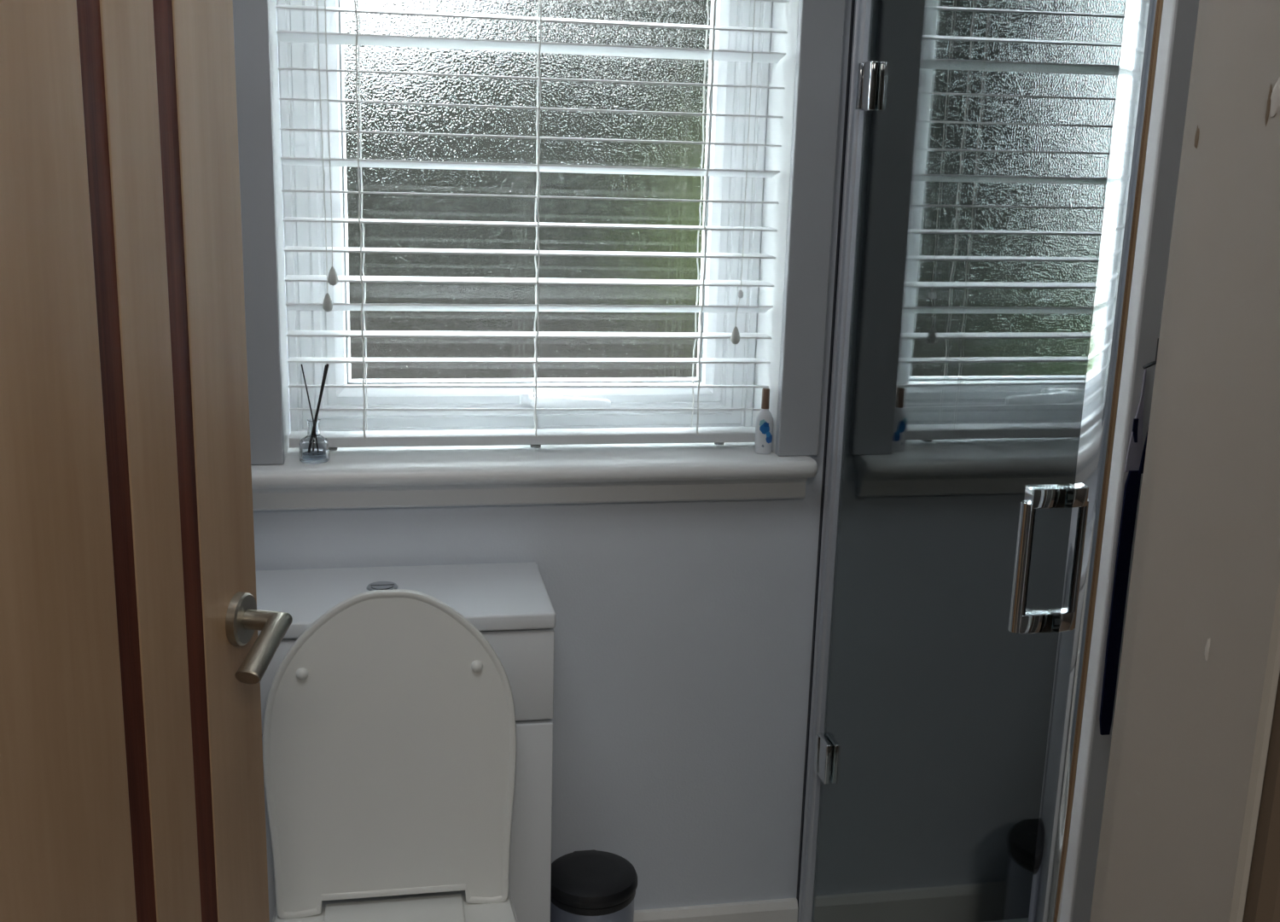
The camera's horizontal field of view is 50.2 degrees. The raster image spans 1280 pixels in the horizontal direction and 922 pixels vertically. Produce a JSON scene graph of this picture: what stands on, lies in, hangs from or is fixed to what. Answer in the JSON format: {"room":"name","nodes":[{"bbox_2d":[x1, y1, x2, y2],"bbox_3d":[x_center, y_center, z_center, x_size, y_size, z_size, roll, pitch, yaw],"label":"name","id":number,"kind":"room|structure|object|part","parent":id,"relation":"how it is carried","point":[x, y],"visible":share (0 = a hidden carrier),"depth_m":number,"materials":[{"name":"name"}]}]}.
{"room":"bathroom","nodes":[
{"label":"bathroom","id":0,"kind":"room"},
{"bbox_2d":[253,0,851,909],"bbox_3d":[-0.116,-0.296,2.253,2.620,2.400,0.280,-1,14,-11],"label":"wall","id":1,"kind":"structure","parent":0,"point":[683,630],"depth_m":2.29,"materials":[{"name":"grey paint"}]},
{"bbox_2d":[232,0,284,465],"bbox_3d":[-0.560,-0.581,1.938,0.069,1.204,0.020,-1,14,-11],"label":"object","id":2,"kind":"structure","parent":1,"relation":"attached to","point":[252,37],"depth_m":1.99,"materials":[{"name":"grey paint"}]},
{"bbox_2d":[276,0,772,431],"bbox_3d":[-0.175,-0.606,2.181,0.779,1.159,0.107,-1,14,-11],"label":"window","id":3,"kind":"structure","parent":1,"relation":"in","point":[293,84],"depth_m":2.23,"materials":[{"name":"white plastic"}]},
{"bbox_3d":[-0.175,-0.606,2.188,0.595,0.972,0.006,-1,14,-11],"label":"pane","id":4,"kind":"part","parent":3,"relation":"part of","materials":[{"name":"clear glass"}]},
{"bbox_2d":[275,0,789,450],"bbox_3d":[-0.155,-0.581,2.078,0.772,1.146,0.072,-1,14,-11],"label":"blind","id":5,"kind":"object","parent":3,"relation":"attached to","point":[718,435],"visible":0.99,"depth_m":2.13,"materials":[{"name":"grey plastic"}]},
{"bbox_3d":[-0.464,-0.666,1.968,0.007,0.847,0.003,-1,14,-11],"label":"pull cord","id":6,"kind":"part","parent":5,"relation":"part of","materials":[{"name":"white fabric"}]},
{"bbox_3d":[-0.453,-0.685,1.966,0.004,0.807,0.003,-1,14,-11],"label":"pull cord","id":7,"kind":"part","parent":5,"relation":"part of","materials":[{"name":"white fabric"}]},
{"bbox_3d":[-0.416,-0.556,2.010,0.006,1.076,0.003,-1,14,-11],"label":"ladder cord","id":8,"kind":"part","parent":5,"relation":"part of","materials":[{"name":"white fabric"}]},
{"bbox_3d":[-0.423,-0.569,2.061,0.006,1.077,0.003,-1,14,-11],"label":"ladder cord","id":9,"kind":"part","parent":5,"relation":"part of","materials":[{"name":"white fabric"}]},
{"bbox_3d":[-0.171,-0.039,2.214,0.770,0.017,0.049,-1,14,-11],"label":"rail","id":10,"kind":"part","parent":5,"relation":"part of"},
{"bbox_3d":[-0.158,-0.573,2.111,0.006,1.077,0.003,-1,14,-11],"label":"ladder cord","id":11,"kind":"part","parent":5,"relation":"part of","materials":[{"name":"white fabric"}]},
{"bbox_3d":[-0.152,-0.561,2.060,0.006,1.076,0.003,-1,14,-11],"label":"ladder cord","id":12,"kind":"part","parent":5,"relation":"part of","materials":[{"name":"white fabric"}]},
{"bbox_3d":[0.102,-0.578,2.160,0.006,1.076,0.003,-1,14,-11],"label":"ladder cord","id":13,"kind":"part","parent":5,"relation":"part of","materials":[{"name":"white fabric"}]},
{"bbox_3d":[0.109,-0.565,2.109,0.006,1.076,0.003,-1,14,-11],"label":"ladder cord","id":14,"kind":"part","parent":5,"relation":"part of","materials":[{"name":"white fabric"}]},
{"bbox_3d":[0.171,-0.652,2.095,0.010,0.897,0.003,-1,14,-11],"label":"pull cord","id":15,"kind":"part","parent":5,"relation":"part of","materials":[{"name":"white fabric"}]},
{"bbox_3d":[-0.165,-0.105,2.280,0.072,0.020,0.011,-1,14,-11],"label":"sash handle","id":16,"kind":"part","parent":3,"relation":"part of","materials":[{"name":"white plastic"}]},
{"bbox_3d":[-0.115,-0.096,2.270,0.134,0.026,0.012,-1,14,-11],"label":"lever","id":17,"kind":"part","parent":3,"relation":"part of","materials":[{"name":"white plastic"}]},
{"bbox_2d":[268,0,798,461],"bbox_3d":[-0.159,-0.588,2.100,0.788,1.163,0.146,-1,14,-11],"label":"trim","id":18,"kind":"structure","parent":1,"relation":"attached to","point":[782,73],"depth_m":2.19,"materials":[{"name":"white paint"}]},
{"bbox_2d":[250,442,818,510],"bbox_3d":[-0.188,0.020,2.215,0.933,0.072,0.206,-1,14,-11],"label":"sill","id":19,"kind":"structure","parent":1,"relation":"attached to","point":[441,475],"depth_m":2.15,"materials":[{"name":"white paint"}]},
{"bbox_2d":[298,363,329,464],"bbox_3d":[-0.499,-0.073,2.089,0.048,0.150,0.045,-1,14,-11],"label":"reed diffuser","id":20,"kind":"object","parent":19,"relation":"on","point":[314,448],"visible":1,"depth_m":2.09,"materials":[{"name":"clear glass"}]},
{"bbox_2d":[298,418,329,464],"bbox_3d":[-0.501,-0.031,2.099,0.045,0.064,0.045,-1,14,-11],"label":"glass bottle","id":21,"kind":"object","parent":20,"relation":"attached to","point":[314,448],"depth_m":2.09,"materials":[{"name":"clear glass"}]},
{"bbox_3d":[-0.183,0.048,2.163,0.924,0.043,0.030,-1,14,-11],"label":"apron moulding","id":22,"kind":"part","parent":19,"relation":"part of","materials":[{"name":"white paint"}]},
{"bbox_2d":[754,387,773,453],"bbox_3d":[0.204,-0.066,2.233,0.029,0.108,0.026,-1,14,-11],"label":"lotion bottle","id":23,"kind":"object","parent":19,"relation":"on","point":[764,424],"visible":1,"depth_m":2.23,"materials":[{"name":"white plastic"}]},
{"bbox_2d":[633,897,797,921],"bbox_3d":[0.048,0.846,2.413,0.473,0.116,0.016,-1,14,-11],"label":"baseboard","id":24,"kind":"structure","parent":1,"relation":"attached to","point":[776,910],"depth_m":2.42,"materials":[{"name":"white paint"}]},
{"bbox_2d":[774,0,845,455],"bbox_3d":[0.274,-0.595,2.096,0.069,1.204,0.020,-1,14,-11],"label":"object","id":25,"kind":"structure","parent":1,"relation":"attached to","point":[820,33],"depth_m":2.14,"materials":[{"name":"grey paint"}]},
{"bbox_2d":[1059,0,1199,921],"bbox_3d":[0.871,-0.069,1.437,0.791,2.400,0.022,-1,14,-11],"label":"door frame","id":26,"kind":"structure","parent":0,"point":[1179,17],"depth_m":1.35,"materials":[{"name":"grey paint"}]},
{"bbox_2d":[1142,337,1158,369],"bbox_3d":[0.507,-0.105,1.337,0.032,0.030,0.011,-8,17,-35],"label":"coat hook","id":27,"kind":"object","parent":26,"relation":"attached to","point":[1153,363],"visible":0.38,"depth_m":1.33,"materials":[{"name":"grey metal"}]},
{"bbox_2d":[1099,368,1149,734],"bbox_3d":[0.493,0.097,1.387,0.021,0.391,0.009,-1,14,-11],"label":"strap","id":28,"kind":"object","parent":27,"relation":"hanging from","point":[1134,466],"visible":0.91,"depth_m":1.39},
{"bbox_3d":[0.505,-0.097,1.337,0.027,0.015,0.008,-5,15,-26],"label":"hook arm","id":29,"kind":"part","parent":27,"relation":"part of","materials":[{"name":"grey metal"}]},
{"bbox_3d":[0.514,-0.108,1.344,0.012,0.026,0.004,-1,14,-11],"label":"hook plate","id":30,"kind":"part","parent":27,"relation":"part of","materials":[{"name":"grey metal"}]},
{"bbox_3d":[-0.053,1.109,1.776,2.720,0.100,1.880,-1,14,-11],"label":"floor","id":31,"kind":"structure","parent":0,"visible":0},
{"bbox_2d":[262,588,517,921],"bbox_3d":[-0.313,0.634,1.752,0.352,0.820,0.520,-1,14,-11],"label":"toilet","id":32,"kind":"object","parent":31,"relation":"on","point":[389,730],"visible":1,"depth_m":1.91,"materials":[{"name":"white plastic"}]},
{"bbox_3d":[-0.310,0.697,1.742,0.344,0.018,0.470,-1,14,-11],"label":"seat","id":33,"kind":"part","parent":32,"relation":"part of","materials":[{"name":"white plastic"}]},
{"bbox_2d":[255,561,555,921],"bbox_3d":[-0.400,0.564,2.120,0.502,0.776,0.242,-1,14,-11],"label":"base cabinet","id":34,"kind":"object","parent":31,"relation":"on","point":[509,603],"visible":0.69,"depth_m":2.02,"materials":[{"name":"white wood"}]},
{"bbox_2d":[255,561,555,638],"bbox_3d":[-0.390,0.206,2.033,0.502,0.024,0.242,-1,14,-11],"label":"countertop","id":35,"kind":"structure","parent":34,"relation":"on","point":[507,596],"depth_m":2.04,"materials":[{"name":"white laminate"}]},
{"bbox_3d":[-0.382,0.633,2.029,0.500,0.506,0.018,-1,14,-11],"label":"panel","id":36,"kind":"part","parent":34,"relation":"part of","materials":[{"name":"white laminate"}]},
{"bbox_3d":[-0.372,0.315,1.951,0.500,0.138,0.018,-1,14,-11],"label":"panel","id":37,"kind":"part","parent":34,"relation":"part of","materials":[{"name":"white laminate"}]},
{"bbox_2d":[550,849,637,921],"bbox_3d":[-0.085,0.799,2.253,0.155,0.274,0.168,9,15,27],"label":"pedal bin","id":38,"kind":"object","parent":31,"relation":"on","point":[592,885],"visible":0.88,"depth_m":2.19,"materials":[{"name":"black plastic"}]},
{"bbox_3d":[0.744,0.971,2.133,0.792,0.045,0.845,-1,14,-11],"label":"shower tray","id":39,"kind":"object","parent":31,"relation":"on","visible":0},
{"bbox_2d":[796,0,1163,921],"bbox_3d":[0.383,0.017,1.828,0.062,1.929,0.861,-1,14,-11],"label":"shower enclosure","id":40,"kind":"object","parent":39,"relation":"on","point":[994,152],"visible":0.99,"depth_m":1.73,"materials":[{"name":"clear glass"}]},
{"bbox_3d":[0.439,0.179,1.528,0.038,0.022,0.022,-1,14,-11],"label":"handle arm","id":41,"kind":"part","parent":40,"relation":"part of","materials":[{"name":"silver metal"}]},
{"bbox_3d":[0.443,0.039,1.494,0.038,0.022,0.022,-1,14,-11],"label":"handle arm","id":42,"kind":"part","parent":40,"relation":"part of","materials":[{"name":"silver metal"}]},
{"bbox_3d":[0.476,0.124,1.462,0.013,1.899,0.059,-4,15,-21],"label":"closing post","id":43,"kind":"part","parent":40,"relation":"part of","materials":[{"name":"silver metal"}]},
{"bbox_3d":[0.141,0.099,0.660,2.720,2.400,0.130,-1,14,-11],"label":"wall","id":44,"kind":"structure","parent":0,"visible":0},
{"bbox_2d":[1089,0,1279,921],"bbox_3d":[0.297,0.251,0.711,0.071,2.090,0.162,-1,14,-11],"label":"door frame","id":45,"kind":"structure","parent":44,"relation":"attached to","point":[1190,825],"depth_m":0.65,"materials":[{"name":"white paint"}]},
{"bbox_3d":[0.313,0.267,0.644,0.065,2.090,0.020,-1,14,-11],"label":"architrave","id":46,"kind":"part","parent":45,"relation":"part of","materials":[{"name":"wood"}]},
{"bbox_3d":[-0.528,0.265,0.555,0.070,2.090,0.162,-1,14,-11],"label":"door frame","id":47,"kind":"structure","parent":0,"visible":0},
{"bbox_2d":[0,0,292,921],"bbox_3d":[-0.439,0.205,1.016,0.097,1.977,0.771,4,14,8],"label":"door","id":48,"kind":"structure","parent":47,"relation":"attached to","point":[134,660],"depth_m":1.11,"materials":[{"name":"brown wood"}]},
{"bbox_3d":[-0.486,0.232,0.898,0.040,1.977,0.492,4,14,8],"label":"panel","id":49,"kind":"part","parent":48,"relation":"part of","materials":[{"name":"brown wood"}]},
{"bbox_3d":[-0.438,0.159,1.206,0.040,1.977,0.082,4,14,8],"label":"panel","id":50,"kind":"part","parent":48,"relation":"part of","materials":[{"name":"brown wood"}]},
{"bbox_3d":[-0.418,0.128,1.334,0.040,1.977,0.117,4,14,8],"label":"panel","id":51,"kind":"part","parent":48,"relation":"part of","materials":[{"name":"brown wood"}]},
{"bbox_3d":[-0.370,0.178,1.313,0.046,0.046,0.089,4,14,8],"label":"lever handle","id":52,"kind":"part","parent":48,"relation":"part of","materials":[{"name":"silver metal"}]}
]}

